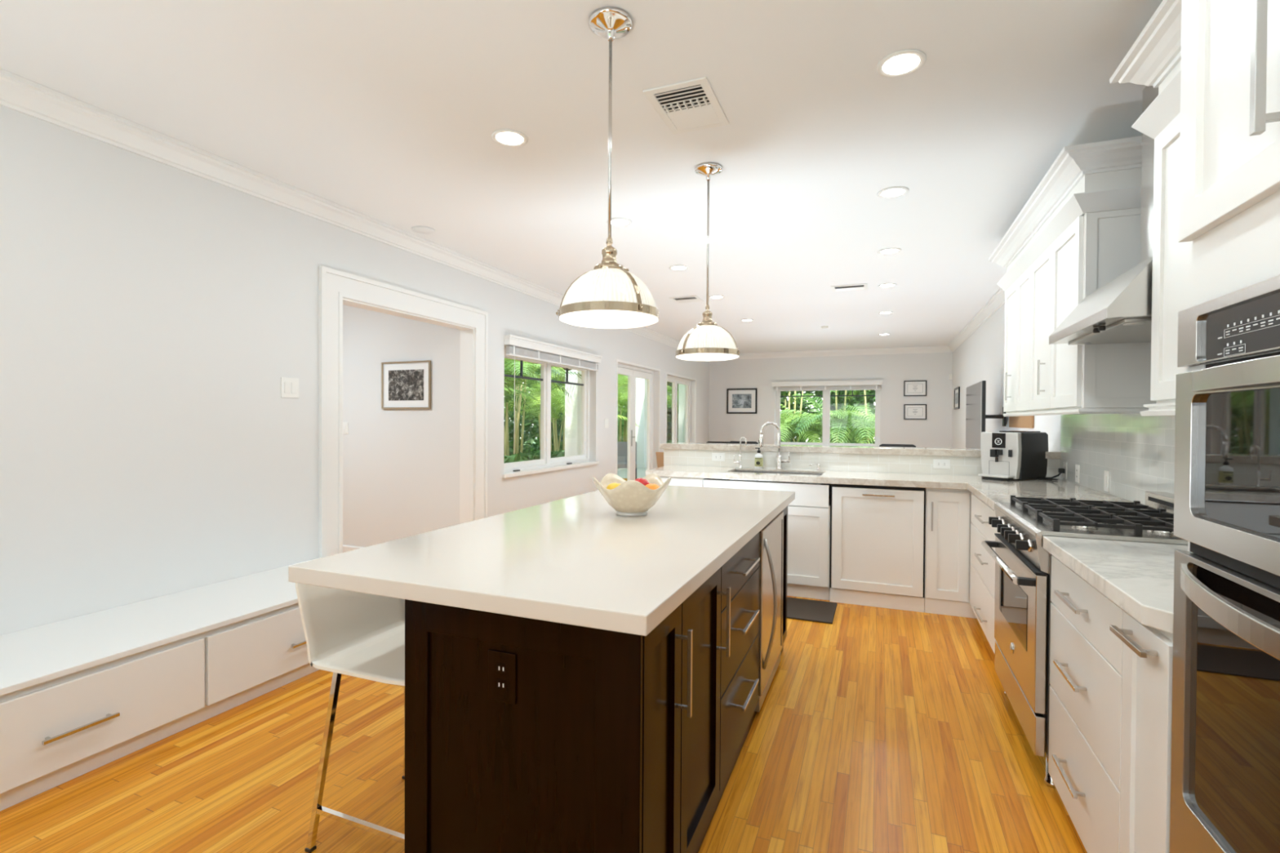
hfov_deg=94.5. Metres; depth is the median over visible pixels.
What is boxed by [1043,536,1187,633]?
countertop
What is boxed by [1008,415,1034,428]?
wood panel
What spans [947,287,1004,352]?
trim
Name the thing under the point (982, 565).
base cabinet
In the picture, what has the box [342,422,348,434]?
light switch
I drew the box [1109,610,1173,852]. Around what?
base cabinet
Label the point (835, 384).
window blind
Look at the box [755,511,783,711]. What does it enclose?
fridge
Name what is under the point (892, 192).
recessed light
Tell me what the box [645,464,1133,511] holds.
countertop
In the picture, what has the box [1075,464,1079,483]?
wall outlet
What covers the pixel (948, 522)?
base cabinet
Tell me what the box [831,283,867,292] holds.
ceiling vent
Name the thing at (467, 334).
trim
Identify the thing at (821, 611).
floor mat
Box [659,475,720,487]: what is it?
base cabinet
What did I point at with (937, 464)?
wall outlet
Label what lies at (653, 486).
orange
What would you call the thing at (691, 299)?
ceiling vent
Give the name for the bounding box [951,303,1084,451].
wall
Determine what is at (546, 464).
window
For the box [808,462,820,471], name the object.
soap dispenser
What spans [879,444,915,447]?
dining chair
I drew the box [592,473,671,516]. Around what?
fruit bowl
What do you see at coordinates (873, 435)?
palm
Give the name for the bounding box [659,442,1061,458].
bar ledge
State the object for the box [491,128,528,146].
recessed light
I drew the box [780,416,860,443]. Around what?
palm
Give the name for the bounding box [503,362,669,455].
hedge
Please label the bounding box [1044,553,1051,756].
panel
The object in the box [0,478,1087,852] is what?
floor
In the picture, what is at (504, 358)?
areca palm
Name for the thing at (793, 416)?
palm
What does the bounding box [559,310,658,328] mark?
diffuser
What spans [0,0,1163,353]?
ceiling
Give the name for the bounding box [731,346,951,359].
trim
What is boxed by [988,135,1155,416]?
upper cabinet
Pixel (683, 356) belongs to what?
diffuser
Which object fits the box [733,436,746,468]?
filter faucet
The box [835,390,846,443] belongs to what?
palm
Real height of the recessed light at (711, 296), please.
0.007 m
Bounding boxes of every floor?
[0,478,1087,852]
[617,467,646,478]
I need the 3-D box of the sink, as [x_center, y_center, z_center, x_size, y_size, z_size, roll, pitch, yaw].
[1.089,0.475,4.752,0.740,0.198,0.370,1,1,22]
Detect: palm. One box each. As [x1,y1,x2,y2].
[503,358,539,455]
[503,382,638,452]
[504,358,564,387]
[504,358,581,455]
[504,363,570,412]
[504,385,620,450]
[519,369,564,389]
[533,364,564,385]
[617,374,671,441]
[617,391,678,422]
[619,374,667,441]
[622,376,678,435]
[666,386,678,439]
[780,393,875,443]
[780,404,875,443]
[780,411,811,442]
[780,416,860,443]
[782,390,836,442]
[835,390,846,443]
[839,413,875,444]
[846,390,859,400]
[863,390,869,444]
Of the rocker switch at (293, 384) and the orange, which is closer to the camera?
the orange
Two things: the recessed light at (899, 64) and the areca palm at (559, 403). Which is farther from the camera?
the areca palm at (559, 403)
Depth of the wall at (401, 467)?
5.59 m
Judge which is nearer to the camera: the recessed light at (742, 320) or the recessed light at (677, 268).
the recessed light at (677, 268)
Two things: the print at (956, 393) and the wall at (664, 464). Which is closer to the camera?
the wall at (664, 464)
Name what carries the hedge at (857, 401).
on the lawn
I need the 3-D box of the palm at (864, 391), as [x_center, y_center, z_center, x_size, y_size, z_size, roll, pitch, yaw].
[6.814,-0.899,17.235,4.906,4.471,4.245,0,1,-21]
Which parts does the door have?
handle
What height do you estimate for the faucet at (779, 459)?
0.115 m
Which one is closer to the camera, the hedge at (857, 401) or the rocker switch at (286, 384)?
the rocker switch at (286, 384)
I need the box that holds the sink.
[724,470,825,484]
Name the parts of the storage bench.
handle, drawer, drawer, handle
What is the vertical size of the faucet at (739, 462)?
0.110 m
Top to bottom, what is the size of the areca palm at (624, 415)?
3.361 m
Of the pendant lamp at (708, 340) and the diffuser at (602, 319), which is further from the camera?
the pendant lamp at (708, 340)
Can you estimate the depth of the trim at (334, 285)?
3.92 m
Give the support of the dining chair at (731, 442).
on the floor at (874, 730)
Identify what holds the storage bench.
on the floor at (874, 730)
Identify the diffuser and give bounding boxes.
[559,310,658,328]
[675,352,738,360]
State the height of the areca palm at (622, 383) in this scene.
3.113 m
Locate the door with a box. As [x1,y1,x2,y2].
[617,363,653,480]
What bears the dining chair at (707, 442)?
on the floor at (874, 730)
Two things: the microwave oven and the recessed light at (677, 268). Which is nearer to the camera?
the microwave oven
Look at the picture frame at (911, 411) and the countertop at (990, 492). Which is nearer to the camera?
the countertop at (990, 492)
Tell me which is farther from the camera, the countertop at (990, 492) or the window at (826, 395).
the window at (826, 395)
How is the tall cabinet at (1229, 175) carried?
on the floor at (874, 730)
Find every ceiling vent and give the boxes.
[642,76,729,134]
[669,295,704,303]
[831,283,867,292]
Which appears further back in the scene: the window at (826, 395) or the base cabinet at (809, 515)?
the window at (826, 395)
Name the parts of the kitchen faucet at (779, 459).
lever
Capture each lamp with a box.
[555,6,658,328]
[675,162,740,360]
[1073,342,1091,345]
[1122,321,1145,325]
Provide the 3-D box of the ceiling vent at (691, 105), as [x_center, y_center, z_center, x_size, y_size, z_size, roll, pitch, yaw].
[0.213,-1.399,2.609,0.275,0.014,0.400,1,1,22]
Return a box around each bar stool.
[295,582,404,852]
[655,452,663,467]
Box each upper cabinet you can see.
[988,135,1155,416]
[1109,0,1192,416]
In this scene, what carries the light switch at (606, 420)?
attached to the wall at (153, 314)
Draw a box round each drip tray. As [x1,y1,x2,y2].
[977,473,1015,478]
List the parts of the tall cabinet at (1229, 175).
door, handle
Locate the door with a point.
(632, 372)
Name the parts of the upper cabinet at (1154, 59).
crown moulding, cove moulding, light rail, door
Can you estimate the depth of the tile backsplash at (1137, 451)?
3.20 m
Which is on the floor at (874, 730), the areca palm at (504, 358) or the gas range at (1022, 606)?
the gas range at (1022, 606)
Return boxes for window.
[502,346,599,478]
[666,375,690,442]
[775,385,880,446]
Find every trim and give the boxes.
[0,68,679,348]
[318,266,488,558]
[342,297,474,524]
[615,359,660,475]
[665,372,696,443]
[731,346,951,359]
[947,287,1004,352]
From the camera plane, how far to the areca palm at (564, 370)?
17.45 m
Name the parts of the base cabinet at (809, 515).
door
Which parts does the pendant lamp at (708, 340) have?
lamp shade, rod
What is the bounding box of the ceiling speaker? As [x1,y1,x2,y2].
[411,226,435,234]
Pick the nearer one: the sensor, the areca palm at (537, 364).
the sensor
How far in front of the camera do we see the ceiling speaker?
4.29 m
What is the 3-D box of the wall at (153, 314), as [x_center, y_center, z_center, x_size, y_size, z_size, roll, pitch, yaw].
[-1.433,-0.173,5.608,0.200,2.850,15.330,1,1,22]
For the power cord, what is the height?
0.082 m
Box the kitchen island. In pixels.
[288,485,795,852]
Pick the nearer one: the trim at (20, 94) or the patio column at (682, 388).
the trim at (20, 94)
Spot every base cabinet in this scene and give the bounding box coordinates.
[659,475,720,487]
[703,479,831,599]
[924,488,976,618]
[969,493,1000,653]
[1048,555,1124,852]
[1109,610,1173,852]
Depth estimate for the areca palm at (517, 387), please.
14.74 m
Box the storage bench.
[0,557,320,811]
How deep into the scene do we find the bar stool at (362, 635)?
1.87 m
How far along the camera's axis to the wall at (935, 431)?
11.39 m
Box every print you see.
[388,368,423,400]
[732,394,751,408]
[755,457,761,465]
[907,383,923,392]
[907,407,923,414]
[955,392,958,404]
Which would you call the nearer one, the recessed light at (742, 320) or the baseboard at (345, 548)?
the baseboard at (345, 548)
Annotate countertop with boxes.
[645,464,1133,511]
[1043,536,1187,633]
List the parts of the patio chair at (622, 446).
seat, backrest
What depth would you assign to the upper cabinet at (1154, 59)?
1.92 m
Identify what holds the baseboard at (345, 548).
attached to the wall at (401, 467)
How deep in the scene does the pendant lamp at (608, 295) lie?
1.98 m
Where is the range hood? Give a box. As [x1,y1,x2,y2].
[1048,85,1158,345]
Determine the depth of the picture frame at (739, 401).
12.21 m
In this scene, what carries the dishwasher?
on the floor at (874, 730)
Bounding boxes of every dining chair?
[706,441,728,443]
[728,440,758,444]
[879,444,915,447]
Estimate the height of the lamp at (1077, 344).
0.005 m
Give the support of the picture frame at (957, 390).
attached to the wall at (980, 357)
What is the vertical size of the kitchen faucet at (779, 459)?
0.398 m
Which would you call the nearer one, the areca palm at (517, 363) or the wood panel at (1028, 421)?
the wood panel at (1028, 421)
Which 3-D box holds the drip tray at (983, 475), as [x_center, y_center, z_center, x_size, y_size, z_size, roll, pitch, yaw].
[2.527,0.348,4.184,0.145,0.012,0.220,0,1,-32]
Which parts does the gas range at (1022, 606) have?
knob, knob, knob, knob, knob, knob, drawer, oven door, knob, control panel, leg, burner, burner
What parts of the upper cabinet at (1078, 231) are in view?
handle, door, door, door, handle, crown moulding, door, cove moulding, light rail, panel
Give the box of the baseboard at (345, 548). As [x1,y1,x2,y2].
[342,545,364,552]
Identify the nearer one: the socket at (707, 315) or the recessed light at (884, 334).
the socket at (707, 315)
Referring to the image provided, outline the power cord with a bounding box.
[1037,468,1065,480]
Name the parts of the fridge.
door handle, door trim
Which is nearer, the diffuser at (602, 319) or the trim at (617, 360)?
the diffuser at (602, 319)
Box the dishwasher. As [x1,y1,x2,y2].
[829,484,925,612]
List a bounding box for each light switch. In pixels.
[280,377,298,398]
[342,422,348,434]
[604,418,608,427]
[1103,470,1109,492]
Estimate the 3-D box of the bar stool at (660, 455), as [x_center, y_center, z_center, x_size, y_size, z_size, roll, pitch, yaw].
[0.275,0.757,6.043,0.200,1.000,0.200,1,1,22]
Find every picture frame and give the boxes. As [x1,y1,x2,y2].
[381,360,431,408]
[726,388,757,413]
[903,380,926,396]
[903,404,926,419]
[954,386,959,408]
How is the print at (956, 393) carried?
attached to the picture frame at (957, 390)
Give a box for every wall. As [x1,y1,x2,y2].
[0,105,709,635]
[342,304,460,546]
[663,464,970,496]
[708,352,952,448]
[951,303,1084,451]
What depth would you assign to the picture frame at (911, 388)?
11.00 m
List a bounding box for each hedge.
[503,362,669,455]
[503,439,678,462]
[666,382,875,444]
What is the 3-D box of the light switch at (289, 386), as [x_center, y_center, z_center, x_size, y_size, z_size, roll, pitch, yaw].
[-2.129,-0.235,3.603,0.010,0.122,0.118,1,1,22]
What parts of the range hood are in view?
control knob, control knob, filter panel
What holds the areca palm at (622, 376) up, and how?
on the lawn
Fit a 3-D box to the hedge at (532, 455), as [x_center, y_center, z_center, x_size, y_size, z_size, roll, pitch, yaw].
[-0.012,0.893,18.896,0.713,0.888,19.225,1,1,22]
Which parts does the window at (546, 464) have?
sill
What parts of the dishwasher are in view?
handle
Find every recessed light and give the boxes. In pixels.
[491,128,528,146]
[606,217,631,226]
[669,265,688,271]
[708,295,724,298]
[740,319,753,321]
[875,48,926,77]
[877,186,909,198]
[877,248,901,254]
[878,283,897,288]
[878,311,893,314]
[878,333,890,335]
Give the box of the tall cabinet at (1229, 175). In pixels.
[1177,0,1279,589]
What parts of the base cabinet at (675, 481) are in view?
drawer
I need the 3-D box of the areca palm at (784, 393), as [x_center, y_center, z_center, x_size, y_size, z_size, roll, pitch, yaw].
[4.756,-0.970,18.796,4.609,4.559,4.646,0,1,-42]
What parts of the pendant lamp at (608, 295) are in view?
lamp shade, rod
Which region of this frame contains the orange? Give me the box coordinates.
[645,483,659,489]
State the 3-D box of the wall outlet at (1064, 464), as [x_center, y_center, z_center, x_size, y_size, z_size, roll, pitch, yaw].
[2.990,0.308,4.166,0.007,0.118,0.075,1,1,22]
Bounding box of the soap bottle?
[754,447,763,468]
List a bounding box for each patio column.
[564,369,581,456]
[635,377,647,467]
[678,383,685,442]
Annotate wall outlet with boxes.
[488,648,516,704]
[711,453,724,461]
[933,458,950,468]
[1062,462,1066,479]
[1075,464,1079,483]
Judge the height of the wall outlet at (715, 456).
0.072 m
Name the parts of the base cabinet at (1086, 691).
handle, handle, handle, drawer, drawer, drawer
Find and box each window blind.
[504,334,602,443]
[771,379,883,391]
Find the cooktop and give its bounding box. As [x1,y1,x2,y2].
[994,502,1187,545]
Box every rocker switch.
[284,382,289,393]
[291,382,296,393]
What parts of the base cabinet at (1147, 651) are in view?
handle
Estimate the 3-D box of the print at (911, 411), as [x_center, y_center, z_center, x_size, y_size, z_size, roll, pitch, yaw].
[5.114,-0.271,11.003,0.258,0.161,0.001,1,1,22]
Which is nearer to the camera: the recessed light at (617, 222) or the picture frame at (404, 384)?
the recessed light at (617, 222)
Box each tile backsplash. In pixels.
[663,448,1060,478]
[1059,413,1175,505]
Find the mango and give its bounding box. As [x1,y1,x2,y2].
[606,482,620,489]
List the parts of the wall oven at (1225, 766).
door handle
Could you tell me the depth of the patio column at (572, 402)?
13.06 m
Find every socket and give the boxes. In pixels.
[601,236,617,263]
[702,304,712,321]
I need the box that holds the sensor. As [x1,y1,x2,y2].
[948,373,952,379]
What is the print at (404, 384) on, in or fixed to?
attached to the picture frame at (404, 384)
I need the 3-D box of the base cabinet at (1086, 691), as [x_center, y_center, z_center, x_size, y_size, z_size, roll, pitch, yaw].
[1.627,0.879,1.694,0.685,0.866,0.685,1,1,22]
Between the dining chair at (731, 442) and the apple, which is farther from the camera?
the dining chair at (731, 442)
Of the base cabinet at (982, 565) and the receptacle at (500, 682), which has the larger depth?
the base cabinet at (982, 565)
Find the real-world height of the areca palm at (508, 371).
2.716 m
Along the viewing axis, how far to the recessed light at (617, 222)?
4.12 m
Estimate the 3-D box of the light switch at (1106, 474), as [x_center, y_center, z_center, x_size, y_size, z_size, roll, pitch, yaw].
[2.681,0.315,3.403,0.010,0.118,0.075,1,1,22]
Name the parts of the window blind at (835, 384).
rail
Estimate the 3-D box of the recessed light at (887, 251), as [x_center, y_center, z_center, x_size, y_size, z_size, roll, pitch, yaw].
[2.015,-1.415,4.782,0.176,0.007,0.176,1,1,22]
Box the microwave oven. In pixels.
[1173,275,1279,589]
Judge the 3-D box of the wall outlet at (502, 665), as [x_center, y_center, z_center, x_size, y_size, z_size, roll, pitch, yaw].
[-0.336,0.609,1.441,0.080,0.122,0.007,1,1,22]
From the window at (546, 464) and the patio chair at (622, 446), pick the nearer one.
the window at (546, 464)
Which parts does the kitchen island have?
panel, door, handle, door, handle, drawer, drawer, drawer, handle, handle, handle, door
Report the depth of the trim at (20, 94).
3.19 m
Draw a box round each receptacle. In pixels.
[496,662,506,675]
[496,678,506,691]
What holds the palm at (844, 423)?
on the lawn
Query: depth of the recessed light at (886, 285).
5.97 m
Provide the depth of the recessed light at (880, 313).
7.50 m
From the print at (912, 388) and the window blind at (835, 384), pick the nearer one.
the print at (912, 388)
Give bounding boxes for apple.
[635,478,649,485]
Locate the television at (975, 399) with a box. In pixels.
[965,380,1006,448]
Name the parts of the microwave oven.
microwave door, control frame, door handle, door glass, touch panel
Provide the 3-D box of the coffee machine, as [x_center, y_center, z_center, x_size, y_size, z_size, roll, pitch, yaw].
[2.695,0.205,4.292,0.545,0.343,0.258,0,1,-32]
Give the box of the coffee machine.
[977,431,1048,480]
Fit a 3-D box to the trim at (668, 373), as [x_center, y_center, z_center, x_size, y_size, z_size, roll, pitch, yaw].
[0.763,-0.141,10.767,0.012,1.560,1.740,1,1,22]
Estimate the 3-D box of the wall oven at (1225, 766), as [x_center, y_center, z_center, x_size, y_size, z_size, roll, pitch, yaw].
[0.958,0.609,0.887,0.072,0.696,0.782,1,1,22]
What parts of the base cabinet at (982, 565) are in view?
handle, handle, handle, drawer, drawer, drawer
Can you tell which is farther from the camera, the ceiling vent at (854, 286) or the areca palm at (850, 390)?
the areca palm at (850, 390)
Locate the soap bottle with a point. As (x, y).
(758, 461)
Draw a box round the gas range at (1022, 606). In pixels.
[981,491,1187,788]
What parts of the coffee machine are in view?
coffee spout, display panel, milk spout, bean lid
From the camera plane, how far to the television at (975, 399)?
6.12 m
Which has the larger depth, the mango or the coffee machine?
the coffee machine
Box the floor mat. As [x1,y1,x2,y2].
[786,596,836,623]
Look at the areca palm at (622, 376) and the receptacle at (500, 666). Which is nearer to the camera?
the receptacle at (500, 666)
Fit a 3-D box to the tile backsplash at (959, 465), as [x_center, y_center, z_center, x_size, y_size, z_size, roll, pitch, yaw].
[1.637,0.292,4.866,3.059,0.144,0.006,1,1,22]
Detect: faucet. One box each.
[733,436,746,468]
[737,455,742,468]
[758,422,791,469]
[775,455,782,469]
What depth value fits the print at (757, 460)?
5.00 m
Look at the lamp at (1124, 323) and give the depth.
2.10 m
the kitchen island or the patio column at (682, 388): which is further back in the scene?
the patio column at (682, 388)
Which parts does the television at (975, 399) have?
wall arm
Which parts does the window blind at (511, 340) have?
tilt cord, rail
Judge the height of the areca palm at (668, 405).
2.652 m
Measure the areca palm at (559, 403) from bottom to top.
2.471 m
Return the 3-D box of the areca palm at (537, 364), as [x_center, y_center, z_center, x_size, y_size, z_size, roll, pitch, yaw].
[-2.154,-0.787,20.903,4.224,4.066,4.190,0,1,-10]
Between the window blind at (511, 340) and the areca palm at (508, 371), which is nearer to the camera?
the window blind at (511, 340)
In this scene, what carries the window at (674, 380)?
in the wall at (153, 314)
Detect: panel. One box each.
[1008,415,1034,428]
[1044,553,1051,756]
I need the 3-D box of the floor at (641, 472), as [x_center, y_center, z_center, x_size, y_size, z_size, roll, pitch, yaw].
[0.955,1.243,16.061,3.170,0.120,21.520,1,1,22]
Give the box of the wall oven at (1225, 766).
[1169,550,1279,852]
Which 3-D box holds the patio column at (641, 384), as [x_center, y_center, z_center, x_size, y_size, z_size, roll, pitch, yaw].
[0.088,-0.236,16.895,0.490,2.810,0.380,1,1,22]
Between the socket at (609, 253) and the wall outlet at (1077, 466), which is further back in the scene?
the wall outlet at (1077, 466)
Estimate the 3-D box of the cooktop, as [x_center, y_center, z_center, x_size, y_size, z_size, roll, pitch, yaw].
[1.862,0.393,2.419,0.590,0.035,0.835,1,1,22]
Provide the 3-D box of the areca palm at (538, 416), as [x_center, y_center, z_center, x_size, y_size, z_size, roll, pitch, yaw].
[-2.775,-0.061,18.623,3.861,2.657,3.918,1,1,26]
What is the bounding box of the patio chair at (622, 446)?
[617,441,636,479]
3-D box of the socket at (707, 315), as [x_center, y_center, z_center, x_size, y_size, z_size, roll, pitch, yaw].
[0.370,-0.620,3.247,0.056,0.100,0.056,1,1,22]
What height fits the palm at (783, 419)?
2.172 m
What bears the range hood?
attached to the wall at (980, 357)

